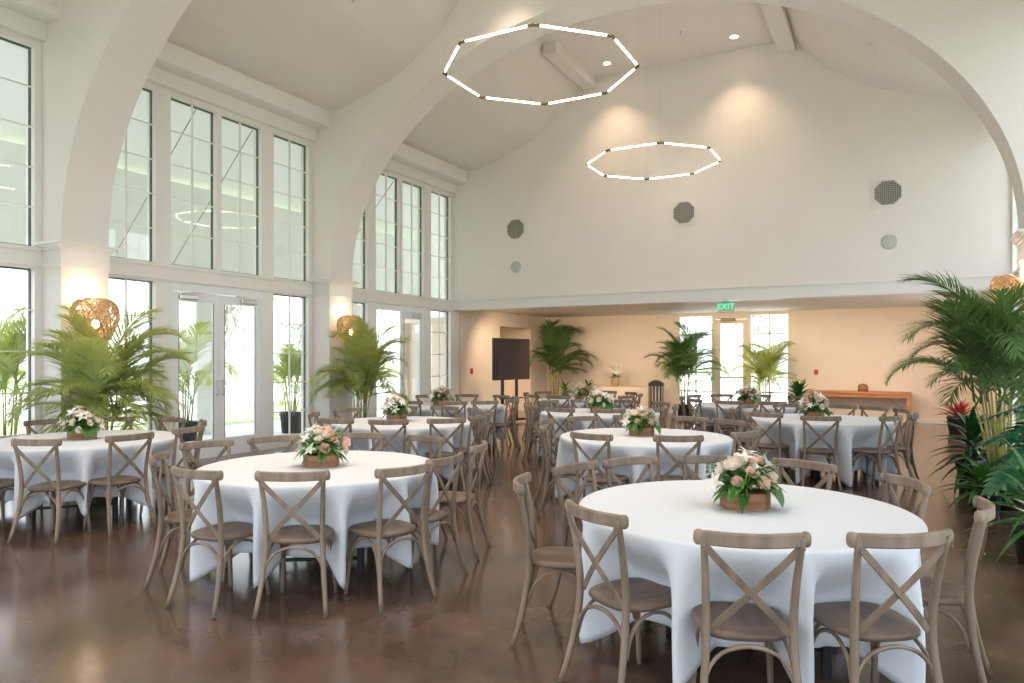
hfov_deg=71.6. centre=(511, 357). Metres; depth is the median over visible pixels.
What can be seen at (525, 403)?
chair
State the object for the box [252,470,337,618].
chair
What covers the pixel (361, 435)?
chair
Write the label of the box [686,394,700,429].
chair
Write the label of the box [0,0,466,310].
trim
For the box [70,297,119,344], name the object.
wall sconce
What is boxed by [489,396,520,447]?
chair
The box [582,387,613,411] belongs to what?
flower arrangement
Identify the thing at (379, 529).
chair
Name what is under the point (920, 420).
baseboard
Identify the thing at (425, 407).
tablecloth
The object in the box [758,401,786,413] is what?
chair
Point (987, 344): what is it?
areca palm
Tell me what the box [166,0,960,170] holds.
ceiling
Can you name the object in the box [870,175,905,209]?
air vent
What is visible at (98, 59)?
wall
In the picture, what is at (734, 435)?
chair
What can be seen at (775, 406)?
chair
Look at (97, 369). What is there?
areca palm
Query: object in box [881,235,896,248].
round cover plate
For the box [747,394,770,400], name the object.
chair
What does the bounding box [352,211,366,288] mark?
window
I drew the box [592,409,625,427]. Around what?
chair
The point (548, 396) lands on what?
chair
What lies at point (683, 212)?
air vent
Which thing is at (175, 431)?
chair
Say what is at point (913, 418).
chair
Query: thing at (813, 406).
flower arrangement
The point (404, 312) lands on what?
door
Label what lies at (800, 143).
wall
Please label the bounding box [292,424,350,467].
flower arrangement
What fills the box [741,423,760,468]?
chair
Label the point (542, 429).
chair
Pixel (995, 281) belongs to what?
wall sconce
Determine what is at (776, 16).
beam
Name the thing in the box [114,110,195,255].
rod
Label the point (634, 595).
chair
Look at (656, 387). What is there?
chair
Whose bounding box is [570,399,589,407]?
chair
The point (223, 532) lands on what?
chair
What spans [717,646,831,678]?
folding table
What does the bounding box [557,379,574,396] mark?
fern
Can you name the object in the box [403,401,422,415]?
chair
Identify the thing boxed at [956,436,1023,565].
palm
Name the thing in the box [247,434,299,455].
chair
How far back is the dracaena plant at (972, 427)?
8.37 m
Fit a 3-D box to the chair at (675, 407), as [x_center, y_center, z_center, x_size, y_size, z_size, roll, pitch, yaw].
[2.219,1.153,10.555,0.518,0.904,0.471,0,0,16]
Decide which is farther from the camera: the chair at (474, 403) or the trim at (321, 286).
the trim at (321, 286)
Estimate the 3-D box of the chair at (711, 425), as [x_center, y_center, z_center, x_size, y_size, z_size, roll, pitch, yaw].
[3.314,1.153,12.156,0.518,0.904,0.471,0,0,-12]
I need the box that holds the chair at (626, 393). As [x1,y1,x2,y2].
[625,392,637,408]
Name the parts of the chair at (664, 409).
rail, leg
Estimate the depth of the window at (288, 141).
12.91 m
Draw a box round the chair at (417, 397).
[415,394,432,401]
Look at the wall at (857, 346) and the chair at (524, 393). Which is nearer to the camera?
the chair at (524, 393)
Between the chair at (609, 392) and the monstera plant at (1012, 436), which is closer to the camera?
the monstera plant at (1012, 436)
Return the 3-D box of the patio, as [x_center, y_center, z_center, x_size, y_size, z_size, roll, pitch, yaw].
[3.052,1.770,14.265,20.200,0.260,44.000,0,0,28]
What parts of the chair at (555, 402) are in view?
rail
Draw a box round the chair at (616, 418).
[613,415,646,427]
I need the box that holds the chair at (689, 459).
[678,455,727,479]
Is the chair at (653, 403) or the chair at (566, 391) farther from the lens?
the chair at (566, 391)
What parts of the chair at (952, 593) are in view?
seat, leg, leg, rail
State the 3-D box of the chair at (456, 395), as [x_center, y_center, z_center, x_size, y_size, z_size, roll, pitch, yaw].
[-0.895,1.153,13.406,0.471,0.904,0.518,0,0,8]
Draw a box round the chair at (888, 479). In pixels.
[880,472,938,647]
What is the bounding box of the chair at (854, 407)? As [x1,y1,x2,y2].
[827,404,856,415]
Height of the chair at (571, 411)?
0.904 m
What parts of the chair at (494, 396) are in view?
rail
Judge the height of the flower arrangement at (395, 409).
0.367 m
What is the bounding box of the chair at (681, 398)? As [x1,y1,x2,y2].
[679,396,695,429]
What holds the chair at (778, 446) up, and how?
on the floor
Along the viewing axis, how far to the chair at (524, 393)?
13.99 m
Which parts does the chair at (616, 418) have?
rail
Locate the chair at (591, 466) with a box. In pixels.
[547,461,598,607]
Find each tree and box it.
[225,298,276,385]
[274,298,300,375]
[681,317,704,343]
[699,315,787,350]
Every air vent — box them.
[505,216,526,241]
[670,198,697,227]
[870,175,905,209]
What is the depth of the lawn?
32.24 m
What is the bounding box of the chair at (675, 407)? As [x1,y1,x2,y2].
[670,404,678,428]
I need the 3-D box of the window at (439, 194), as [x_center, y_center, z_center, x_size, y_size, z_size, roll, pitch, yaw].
[-1.779,-2.685,17.156,0.080,2.550,0.850,0,0,28]
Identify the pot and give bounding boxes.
[179,420,198,441]
[279,411,300,433]
[677,404,688,415]
[946,416,965,434]
[1011,523,1023,565]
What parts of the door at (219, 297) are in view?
handle, handle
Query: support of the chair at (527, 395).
on the floor
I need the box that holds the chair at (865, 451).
[852,415,905,490]
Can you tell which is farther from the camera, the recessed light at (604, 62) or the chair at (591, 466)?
the recessed light at (604, 62)
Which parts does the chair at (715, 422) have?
rail, leg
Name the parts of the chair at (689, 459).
leg, rail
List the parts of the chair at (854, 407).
rail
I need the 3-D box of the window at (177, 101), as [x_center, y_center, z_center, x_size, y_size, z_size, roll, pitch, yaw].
[-5.035,-2.685,11.135,0.080,2.550,0.820,0,0,28]
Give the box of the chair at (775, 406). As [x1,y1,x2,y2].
[773,404,800,413]
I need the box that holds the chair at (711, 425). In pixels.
[688,398,713,432]
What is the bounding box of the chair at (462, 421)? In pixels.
[425,418,465,491]
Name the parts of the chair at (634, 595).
leg, rail, leg, seat, leg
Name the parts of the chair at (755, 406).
leg, rail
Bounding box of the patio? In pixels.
[197,390,787,439]
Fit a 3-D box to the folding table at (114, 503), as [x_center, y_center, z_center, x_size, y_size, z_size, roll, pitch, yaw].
[-4.406,1.222,7.305,1.780,0.757,1.780,0,0,28]
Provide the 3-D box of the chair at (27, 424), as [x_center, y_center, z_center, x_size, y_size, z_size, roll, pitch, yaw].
[-5.106,1.153,7.904,0.518,0.904,0.471,0,0,40]
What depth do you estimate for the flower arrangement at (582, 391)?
13.95 m
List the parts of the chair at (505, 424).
seat, leg, rail, leg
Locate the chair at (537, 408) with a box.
[523,404,552,468]
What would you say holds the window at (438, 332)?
in the window frame at (161, 97)
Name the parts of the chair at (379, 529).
leg, leg, seat, leg, rail, leg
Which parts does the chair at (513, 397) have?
leg, leg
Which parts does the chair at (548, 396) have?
rail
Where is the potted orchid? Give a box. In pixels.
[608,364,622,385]
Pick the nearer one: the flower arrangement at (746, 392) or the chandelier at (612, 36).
the chandelier at (612, 36)
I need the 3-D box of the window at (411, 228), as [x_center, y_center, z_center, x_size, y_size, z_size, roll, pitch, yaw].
[-2.307,-2.685,16.180,0.080,2.550,0.830,0,0,28]
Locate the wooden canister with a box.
[858,384,867,391]
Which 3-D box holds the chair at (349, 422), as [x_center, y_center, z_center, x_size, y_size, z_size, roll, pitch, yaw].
[-1.973,1.153,8.384,0.471,0.904,0.518,0,0,18]
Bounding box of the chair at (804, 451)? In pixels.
[799,415,841,491]
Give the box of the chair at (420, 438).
[405,434,447,538]
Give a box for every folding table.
[30,497,131,523]
[286,547,372,577]
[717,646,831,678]
[783,467,857,479]
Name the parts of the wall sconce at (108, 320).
bulb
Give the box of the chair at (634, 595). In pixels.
[558,499,689,682]
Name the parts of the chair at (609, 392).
rail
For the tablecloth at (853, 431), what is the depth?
9.02 m
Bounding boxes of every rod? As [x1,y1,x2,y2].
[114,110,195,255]
[172,130,252,263]
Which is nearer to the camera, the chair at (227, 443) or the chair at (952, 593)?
the chair at (952, 593)
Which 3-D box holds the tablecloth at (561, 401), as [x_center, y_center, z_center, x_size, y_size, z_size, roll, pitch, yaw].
[1.399,1.186,14.031,1.912,0.705,1.819,0,0,28]
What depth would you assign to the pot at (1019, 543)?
5.47 m
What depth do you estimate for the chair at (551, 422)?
7.95 m
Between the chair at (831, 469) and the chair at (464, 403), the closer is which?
the chair at (831, 469)
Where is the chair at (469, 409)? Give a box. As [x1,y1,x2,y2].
[467,407,483,475]
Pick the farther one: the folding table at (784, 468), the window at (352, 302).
the window at (352, 302)
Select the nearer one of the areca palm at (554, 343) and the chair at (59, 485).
the chair at (59, 485)
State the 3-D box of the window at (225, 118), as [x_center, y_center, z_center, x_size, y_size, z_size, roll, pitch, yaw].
[-4.595,-2.685,11.948,0.080,2.550,0.830,0,0,28]
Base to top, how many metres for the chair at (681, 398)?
0.904 m
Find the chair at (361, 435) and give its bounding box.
[338,432,385,450]
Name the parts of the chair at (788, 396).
rail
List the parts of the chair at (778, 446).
leg, rail, seat, leg, leg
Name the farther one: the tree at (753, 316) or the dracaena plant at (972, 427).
the tree at (753, 316)
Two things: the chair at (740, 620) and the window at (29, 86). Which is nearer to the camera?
the chair at (740, 620)
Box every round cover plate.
[511,261,520,272]
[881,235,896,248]
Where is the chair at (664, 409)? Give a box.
[644,407,666,427]
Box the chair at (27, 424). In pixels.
[23,418,67,506]
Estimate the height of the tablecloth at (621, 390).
0.752 m
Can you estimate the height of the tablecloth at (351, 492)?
0.708 m
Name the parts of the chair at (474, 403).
rail, leg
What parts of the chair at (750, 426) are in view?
leg, rail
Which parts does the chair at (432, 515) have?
leg, leg, seat, leg, rail, leg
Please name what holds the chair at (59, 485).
on the floor
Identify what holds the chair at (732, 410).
on the floor
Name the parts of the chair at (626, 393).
rail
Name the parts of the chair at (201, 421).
seat, leg, rail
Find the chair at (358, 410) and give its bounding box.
[332,407,362,418]
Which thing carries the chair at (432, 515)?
on the floor
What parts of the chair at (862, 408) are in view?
rail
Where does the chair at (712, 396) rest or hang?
on the floor
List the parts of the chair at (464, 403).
rail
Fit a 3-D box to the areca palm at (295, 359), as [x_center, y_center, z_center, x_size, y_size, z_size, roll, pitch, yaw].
[-4.878,0.652,15.549,1.827,1.977,1.666,0,0,3]
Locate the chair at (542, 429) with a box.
[537,424,585,518]
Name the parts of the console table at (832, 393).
leg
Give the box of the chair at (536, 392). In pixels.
[535,391,550,398]
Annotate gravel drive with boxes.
[0,375,787,422]
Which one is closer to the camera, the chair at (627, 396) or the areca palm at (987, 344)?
the areca palm at (987, 344)
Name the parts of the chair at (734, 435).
seat, leg, rail, leg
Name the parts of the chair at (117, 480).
leg, leg, seat, leg, rail, leg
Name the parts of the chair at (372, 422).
leg, rail, leg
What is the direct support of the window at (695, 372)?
in the wall at (857, 346)
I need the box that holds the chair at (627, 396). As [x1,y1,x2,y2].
[618,395,634,408]
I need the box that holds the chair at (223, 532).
[165,466,270,617]
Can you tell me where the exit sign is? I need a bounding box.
[718,301,734,311]
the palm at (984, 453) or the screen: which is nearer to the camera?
the palm at (984, 453)
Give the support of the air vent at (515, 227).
in the wall at (800, 143)
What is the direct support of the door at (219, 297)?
in the window frame at (161, 97)
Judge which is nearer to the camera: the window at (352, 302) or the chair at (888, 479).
the chair at (888, 479)
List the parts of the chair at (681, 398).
leg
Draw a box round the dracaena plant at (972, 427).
[925,406,1006,495]
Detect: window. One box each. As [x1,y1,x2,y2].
[0,37,32,245]
[0,266,32,436]
[109,277,153,429]
[110,88,153,261]
[171,98,214,269]
[222,116,259,274]
[274,135,306,280]
[274,294,306,435]
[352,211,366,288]
[352,302,364,417]
[376,173,397,292]
[402,181,422,295]
[431,191,448,299]
[431,310,448,398]
[679,315,712,408]
[750,313,788,401]
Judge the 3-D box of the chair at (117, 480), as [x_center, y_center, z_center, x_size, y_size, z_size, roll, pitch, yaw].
[-3.682,1.153,6.636,0.518,0.904,0.471,0,0,30]
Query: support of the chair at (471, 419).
on the floor
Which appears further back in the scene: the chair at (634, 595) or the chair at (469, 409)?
the chair at (469, 409)
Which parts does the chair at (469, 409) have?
rail, leg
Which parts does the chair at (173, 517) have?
leg, rail, leg, seat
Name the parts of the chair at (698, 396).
leg, rail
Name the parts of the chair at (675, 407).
leg, rail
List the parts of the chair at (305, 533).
leg, leg, rail, seat, leg, leg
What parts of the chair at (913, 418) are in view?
leg, seat, leg, rail, leg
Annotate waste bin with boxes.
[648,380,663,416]
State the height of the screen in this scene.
2.060 m
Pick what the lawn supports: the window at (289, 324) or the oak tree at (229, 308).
the oak tree at (229, 308)
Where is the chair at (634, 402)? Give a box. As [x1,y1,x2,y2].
[611,399,637,408]
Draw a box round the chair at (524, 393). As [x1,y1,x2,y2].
[522,392,534,438]
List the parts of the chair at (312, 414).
leg, rail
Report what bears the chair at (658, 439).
on the floor
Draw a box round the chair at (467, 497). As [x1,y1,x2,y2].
[420,440,490,560]
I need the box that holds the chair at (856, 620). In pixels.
[813,528,953,682]
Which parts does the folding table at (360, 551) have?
leg rail, leg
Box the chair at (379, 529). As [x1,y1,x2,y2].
[344,462,437,613]
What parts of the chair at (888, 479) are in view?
leg, rail, leg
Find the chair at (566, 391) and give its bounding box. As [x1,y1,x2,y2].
[565,390,573,395]
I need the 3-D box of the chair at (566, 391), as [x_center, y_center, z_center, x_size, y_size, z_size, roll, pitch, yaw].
[1.361,1.153,14.949,0.471,0.904,0.518,0,0,-2]
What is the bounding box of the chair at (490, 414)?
[473,410,493,483]
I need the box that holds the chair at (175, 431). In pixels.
[139,425,205,516]
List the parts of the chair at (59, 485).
leg, rail, leg, seat, leg, leg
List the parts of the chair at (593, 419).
rail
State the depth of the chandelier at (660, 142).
12.19 m
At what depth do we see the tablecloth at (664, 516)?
3.34 m
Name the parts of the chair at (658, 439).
leg, seat, rail, leg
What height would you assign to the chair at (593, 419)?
0.904 m
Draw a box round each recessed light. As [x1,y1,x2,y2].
[602,61,611,64]
[728,34,739,38]
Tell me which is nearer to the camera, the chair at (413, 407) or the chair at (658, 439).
the chair at (658, 439)
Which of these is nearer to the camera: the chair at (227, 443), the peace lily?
the chair at (227, 443)
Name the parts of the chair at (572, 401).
rail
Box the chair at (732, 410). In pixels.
[729,407,754,453]
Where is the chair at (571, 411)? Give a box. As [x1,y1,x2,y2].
[545,407,574,470]
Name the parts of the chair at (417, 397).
rail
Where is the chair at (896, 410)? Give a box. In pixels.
[863,408,913,477]
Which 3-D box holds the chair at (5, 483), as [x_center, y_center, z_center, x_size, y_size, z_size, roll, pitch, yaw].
[-4.725,1.153,6.440,0.471,0.904,0.518,0,0,20]
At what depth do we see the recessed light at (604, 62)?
14.95 m
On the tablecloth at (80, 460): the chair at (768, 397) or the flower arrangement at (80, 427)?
the flower arrangement at (80, 427)
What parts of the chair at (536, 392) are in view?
rail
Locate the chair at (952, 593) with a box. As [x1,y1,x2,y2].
[878,495,994,682]
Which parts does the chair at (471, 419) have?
seat, leg, rail, leg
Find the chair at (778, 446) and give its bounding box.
[747,412,790,483]
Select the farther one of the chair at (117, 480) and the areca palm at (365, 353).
the areca palm at (365, 353)
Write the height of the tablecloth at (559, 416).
0.700 m
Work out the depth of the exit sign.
14.52 m
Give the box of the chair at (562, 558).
[509,472,600,648]
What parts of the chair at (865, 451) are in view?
leg, seat, leg, rail, leg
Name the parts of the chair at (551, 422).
leg, rail, leg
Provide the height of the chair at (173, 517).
0.904 m
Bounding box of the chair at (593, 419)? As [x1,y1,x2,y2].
[565,416,598,431]
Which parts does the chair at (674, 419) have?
rail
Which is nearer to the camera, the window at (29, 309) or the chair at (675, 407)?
the window at (29, 309)
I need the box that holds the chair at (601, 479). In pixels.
[570,431,628,497]
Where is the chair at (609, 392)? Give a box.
[602,391,616,397]
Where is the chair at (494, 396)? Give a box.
[493,395,511,443]
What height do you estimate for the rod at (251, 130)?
3.211 m
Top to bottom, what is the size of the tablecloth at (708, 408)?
0.722 m
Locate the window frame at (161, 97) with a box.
[0,27,458,449]
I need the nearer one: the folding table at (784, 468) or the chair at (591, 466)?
the chair at (591, 466)
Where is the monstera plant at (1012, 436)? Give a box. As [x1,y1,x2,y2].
[975,405,1023,503]
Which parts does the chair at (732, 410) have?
rail, seat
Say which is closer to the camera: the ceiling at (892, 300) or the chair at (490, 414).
the chair at (490, 414)
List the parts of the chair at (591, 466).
leg, rail, leg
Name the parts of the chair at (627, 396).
rail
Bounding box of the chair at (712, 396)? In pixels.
[710,394,732,401]
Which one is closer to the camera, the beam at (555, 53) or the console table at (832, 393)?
the beam at (555, 53)
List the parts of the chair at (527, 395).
rail, leg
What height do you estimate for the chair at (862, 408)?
0.904 m
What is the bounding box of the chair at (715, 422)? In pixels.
[712,418,744,453]
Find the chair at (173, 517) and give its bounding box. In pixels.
[143,451,227,588]
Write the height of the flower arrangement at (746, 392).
0.361 m
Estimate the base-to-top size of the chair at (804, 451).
0.904 m
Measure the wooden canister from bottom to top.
0.195 m
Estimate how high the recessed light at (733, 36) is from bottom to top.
0.009 m
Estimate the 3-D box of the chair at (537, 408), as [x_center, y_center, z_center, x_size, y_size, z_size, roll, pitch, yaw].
[0.479,1.153,10.476,0.518,0.904,0.471,0,0,-22]
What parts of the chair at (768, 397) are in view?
rail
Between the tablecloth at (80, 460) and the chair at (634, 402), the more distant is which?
the chair at (634, 402)
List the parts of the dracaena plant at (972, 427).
pot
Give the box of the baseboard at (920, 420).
[668,409,947,423]
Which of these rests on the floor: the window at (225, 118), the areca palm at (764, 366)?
the areca palm at (764, 366)
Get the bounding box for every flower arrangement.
[56,405,107,439]
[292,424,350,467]
[379,394,415,419]
[427,384,454,405]
[572,382,593,398]
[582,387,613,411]
[620,404,661,435]
[703,446,784,512]
[732,384,762,404]
[796,391,833,417]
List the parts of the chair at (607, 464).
leg, rail, leg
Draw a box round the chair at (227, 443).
[177,439,252,552]
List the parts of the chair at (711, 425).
leg, rail, leg, seat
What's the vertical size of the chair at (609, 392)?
0.904 m
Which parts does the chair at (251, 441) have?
leg, rail, leg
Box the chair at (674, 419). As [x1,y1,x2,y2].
[671,416,708,431]
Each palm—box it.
[0,302,195,433]
[0,304,25,437]
[118,318,239,441]
[274,343,300,433]
[305,316,410,417]
[530,319,597,395]
[643,320,730,415]
[729,339,803,400]
[882,268,1023,510]
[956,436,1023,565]
[963,409,1014,457]
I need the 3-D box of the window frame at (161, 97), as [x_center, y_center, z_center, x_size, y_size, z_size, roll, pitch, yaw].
[-5.952,-1.575,9.471,0.200,6.350,19.100,0,0,28]
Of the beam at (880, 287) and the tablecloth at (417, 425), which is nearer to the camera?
the tablecloth at (417, 425)
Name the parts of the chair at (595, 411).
rail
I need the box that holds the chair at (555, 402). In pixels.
[536,400,558,455]
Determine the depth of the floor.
4.42 m
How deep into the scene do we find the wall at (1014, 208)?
12.08 m
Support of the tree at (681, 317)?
on the lawn
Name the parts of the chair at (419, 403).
rail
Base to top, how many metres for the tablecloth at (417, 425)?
0.719 m
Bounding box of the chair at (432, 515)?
[382,452,468,582]
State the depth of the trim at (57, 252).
9.06 m
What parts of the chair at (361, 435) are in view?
rail, leg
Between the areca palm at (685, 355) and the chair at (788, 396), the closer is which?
the chair at (788, 396)
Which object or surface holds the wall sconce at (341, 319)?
attached to the arch
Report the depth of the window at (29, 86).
9.06 m
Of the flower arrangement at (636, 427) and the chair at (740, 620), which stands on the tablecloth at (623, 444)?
the flower arrangement at (636, 427)
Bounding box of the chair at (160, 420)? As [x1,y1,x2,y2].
[157,417,186,442]
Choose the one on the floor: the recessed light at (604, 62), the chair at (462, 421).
the chair at (462, 421)
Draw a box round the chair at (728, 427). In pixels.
[714,400,743,433]
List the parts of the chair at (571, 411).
leg, rail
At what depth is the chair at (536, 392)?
14.92 m
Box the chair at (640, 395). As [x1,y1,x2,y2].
[637,393,642,407]
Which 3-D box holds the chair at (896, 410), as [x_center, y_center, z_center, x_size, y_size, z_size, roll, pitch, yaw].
[5.117,1.153,9.681,0.518,0.904,0.471,0,0,4]
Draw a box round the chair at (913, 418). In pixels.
[871,413,919,483]
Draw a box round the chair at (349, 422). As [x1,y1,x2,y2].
[318,418,353,448]
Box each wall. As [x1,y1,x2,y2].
[0,139,443,434]
[42,0,191,432]
[404,310,545,410]
[453,41,1011,298]
[546,306,978,418]
[979,188,1016,448]
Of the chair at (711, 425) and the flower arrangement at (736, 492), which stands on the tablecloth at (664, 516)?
the flower arrangement at (736, 492)
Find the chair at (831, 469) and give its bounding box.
[772,457,836,490]
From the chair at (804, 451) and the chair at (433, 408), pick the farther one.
the chair at (433, 408)
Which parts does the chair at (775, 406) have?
rail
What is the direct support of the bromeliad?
on the floor
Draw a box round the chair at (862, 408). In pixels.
[859,406,888,472]
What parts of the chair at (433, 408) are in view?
rail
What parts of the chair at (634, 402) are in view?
rail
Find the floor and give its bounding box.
[0,410,1023,682]
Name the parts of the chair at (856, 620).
leg, seat, leg, rail, leg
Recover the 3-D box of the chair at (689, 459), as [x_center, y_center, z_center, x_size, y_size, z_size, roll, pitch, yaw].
[1.400,1.153,4.863,0.471,0.904,0.518,0,0,4]
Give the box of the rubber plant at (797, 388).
[778,378,817,403]
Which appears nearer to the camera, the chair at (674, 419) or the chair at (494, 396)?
the chair at (674, 419)
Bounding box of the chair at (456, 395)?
[455,394,478,400]
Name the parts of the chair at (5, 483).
leg, seat, leg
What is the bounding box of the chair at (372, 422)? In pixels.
[368,419,408,453]
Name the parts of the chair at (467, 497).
seat, leg, rail, leg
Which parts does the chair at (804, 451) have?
leg, leg, seat, rail, leg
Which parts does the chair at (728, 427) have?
leg, rail, seat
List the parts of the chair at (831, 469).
leg, rail, leg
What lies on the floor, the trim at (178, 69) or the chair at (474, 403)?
the chair at (474, 403)
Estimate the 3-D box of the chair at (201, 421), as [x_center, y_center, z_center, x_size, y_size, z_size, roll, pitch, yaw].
[-3.639,1.153,7.824,0.518,0.904,0.471,0,0,-22]
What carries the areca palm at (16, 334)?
on the patio
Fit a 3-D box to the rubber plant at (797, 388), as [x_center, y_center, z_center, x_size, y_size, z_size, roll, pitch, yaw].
[7.121,1.046,17.707,0.911,1.108,0.833,0,0,3]
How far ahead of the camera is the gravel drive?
36.16 m
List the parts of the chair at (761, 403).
rail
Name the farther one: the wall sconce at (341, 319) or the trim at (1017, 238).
the wall sconce at (341, 319)
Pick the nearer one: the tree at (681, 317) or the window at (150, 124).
the window at (150, 124)
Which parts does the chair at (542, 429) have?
leg, rail, leg, seat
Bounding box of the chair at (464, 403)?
[439,401,467,417]
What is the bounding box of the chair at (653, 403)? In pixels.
[651,401,669,427]
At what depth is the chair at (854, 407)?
10.53 m
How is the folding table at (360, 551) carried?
on the floor
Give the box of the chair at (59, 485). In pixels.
[7,438,91,544]
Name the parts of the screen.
post, screen glass, post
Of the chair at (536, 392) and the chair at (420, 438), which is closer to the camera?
the chair at (420, 438)
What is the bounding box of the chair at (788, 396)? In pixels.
[787,395,804,409]
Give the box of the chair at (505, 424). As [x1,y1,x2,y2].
[492,398,519,453]
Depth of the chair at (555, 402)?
11.68 m
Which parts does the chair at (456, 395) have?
rail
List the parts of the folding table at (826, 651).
leg rail, leg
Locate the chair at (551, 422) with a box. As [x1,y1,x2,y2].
[534,418,574,502]
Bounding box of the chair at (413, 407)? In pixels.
[387,406,417,415]
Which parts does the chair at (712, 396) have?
rail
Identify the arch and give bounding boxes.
[312,0,1023,454]
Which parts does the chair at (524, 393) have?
leg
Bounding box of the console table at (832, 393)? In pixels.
[809,390,911,423]
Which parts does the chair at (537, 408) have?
leg, rail, leg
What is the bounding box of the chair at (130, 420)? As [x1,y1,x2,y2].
[94,417,134,498]
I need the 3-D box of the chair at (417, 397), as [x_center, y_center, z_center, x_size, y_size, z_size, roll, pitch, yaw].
[-1.513,1.153,13.280,0.471,0.904,0.518,0,0,-32]
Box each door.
[171,283,261,458]
[360,304,423,416]
[715,318,747,399]
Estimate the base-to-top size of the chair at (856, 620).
0.904 m
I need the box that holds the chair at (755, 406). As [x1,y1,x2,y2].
[738,404,758,451]
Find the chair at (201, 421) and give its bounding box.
[155,419,206,507]
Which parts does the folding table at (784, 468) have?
leg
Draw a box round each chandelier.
[442,0,638,105]
[585,4,721,179]
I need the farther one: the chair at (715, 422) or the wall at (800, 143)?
the wall at (800, 143)
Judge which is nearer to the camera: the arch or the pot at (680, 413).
the arch
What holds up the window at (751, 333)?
in the wall at (857, 346)
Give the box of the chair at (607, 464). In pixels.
[602,456,656,487]
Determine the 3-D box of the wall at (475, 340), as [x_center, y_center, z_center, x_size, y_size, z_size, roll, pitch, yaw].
[-1.470,0.150,20.860,3.250,2.900,5.200,0,0,28]
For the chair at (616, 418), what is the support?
on the floor
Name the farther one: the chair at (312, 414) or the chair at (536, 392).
the chair at (536, 392)
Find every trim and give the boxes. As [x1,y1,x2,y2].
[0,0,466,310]
[34,239,119,271]
[309,278,358,297]
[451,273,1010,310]
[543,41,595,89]
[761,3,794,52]
[1008,228,1023,263]
[1008,268,1018,288]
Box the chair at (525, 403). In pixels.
[521,402,551,461]
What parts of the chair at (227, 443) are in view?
leg, rail, leg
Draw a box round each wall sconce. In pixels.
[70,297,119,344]
[337,315,363,348]
[990,274,1021,308]
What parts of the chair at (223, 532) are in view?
leg, rail, leg, seat, leg, leg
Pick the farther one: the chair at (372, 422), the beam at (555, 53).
the beam at (555, 53)
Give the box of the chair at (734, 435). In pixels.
[706,429,762,478]
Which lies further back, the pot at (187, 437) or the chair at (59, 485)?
the pot at (187, 437)
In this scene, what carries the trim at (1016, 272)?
attached to the wall at (1014, 208)
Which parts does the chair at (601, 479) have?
leg, rail, seat, leg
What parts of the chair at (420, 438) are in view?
leg, rail, leg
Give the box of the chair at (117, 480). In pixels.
[83,432,156,536]
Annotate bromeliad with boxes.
[928,398,981,434]
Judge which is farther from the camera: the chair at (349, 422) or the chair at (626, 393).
the chair at (626, 393)
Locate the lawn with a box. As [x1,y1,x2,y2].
[0,364,787,435]
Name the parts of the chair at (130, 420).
rail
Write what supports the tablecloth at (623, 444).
on the folding table
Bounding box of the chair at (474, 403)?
[471,400,498,455]
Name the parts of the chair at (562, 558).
leg, rail, leg, seat, leg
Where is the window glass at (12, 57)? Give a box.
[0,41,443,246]
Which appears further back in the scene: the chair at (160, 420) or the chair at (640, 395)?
the chair at (640, 395)
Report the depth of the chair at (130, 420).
8.42 m
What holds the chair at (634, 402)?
on the floor
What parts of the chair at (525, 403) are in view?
leg, leg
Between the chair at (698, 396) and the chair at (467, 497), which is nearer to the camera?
the chair at (467, 497)
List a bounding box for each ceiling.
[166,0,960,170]
[404,292,991,323]
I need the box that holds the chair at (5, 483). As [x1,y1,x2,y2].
[0,478,31,529]
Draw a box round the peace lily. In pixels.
[934,451,1023,514]
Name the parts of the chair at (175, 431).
leg, seat, leg, rail, leg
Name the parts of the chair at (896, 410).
rail, leg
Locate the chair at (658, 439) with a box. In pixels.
[649,435,703,480]
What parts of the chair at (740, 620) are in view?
leg, leg, seat, rail, leg, leg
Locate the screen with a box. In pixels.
[492,338,534,421]
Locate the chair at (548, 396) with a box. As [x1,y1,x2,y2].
[547,395,570,407]
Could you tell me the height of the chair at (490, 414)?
0.904 m
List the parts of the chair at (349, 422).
rail, leg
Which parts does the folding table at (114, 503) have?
leg, leg rail, leg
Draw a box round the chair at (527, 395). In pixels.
[525,394,539,442]
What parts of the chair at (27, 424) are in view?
rail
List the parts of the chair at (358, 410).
rail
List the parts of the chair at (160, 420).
rail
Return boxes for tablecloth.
[0,430,185,519]
[190,451,438,588]
[331,416,474,482]
[404,402,506,445]
[535,397,628,428]
[537,408,659,457]
[555,428,732,502]
[573,385,647,408]
[579,480,927,682]
[695,402,801,436]
[749,414,896,486]
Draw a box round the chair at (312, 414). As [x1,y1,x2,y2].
[308,411,319,436]
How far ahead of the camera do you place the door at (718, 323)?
19.75 m
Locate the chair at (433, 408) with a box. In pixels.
[430,406,458,417]
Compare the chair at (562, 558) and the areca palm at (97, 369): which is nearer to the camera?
the chair at (562, 558)
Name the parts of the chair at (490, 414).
leg, rail, leg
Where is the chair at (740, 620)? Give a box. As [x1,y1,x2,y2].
[690,529,811,682]
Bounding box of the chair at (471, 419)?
[439,413,489,490]
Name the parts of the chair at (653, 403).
rail, leg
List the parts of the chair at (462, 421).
leg, seat, rail, leg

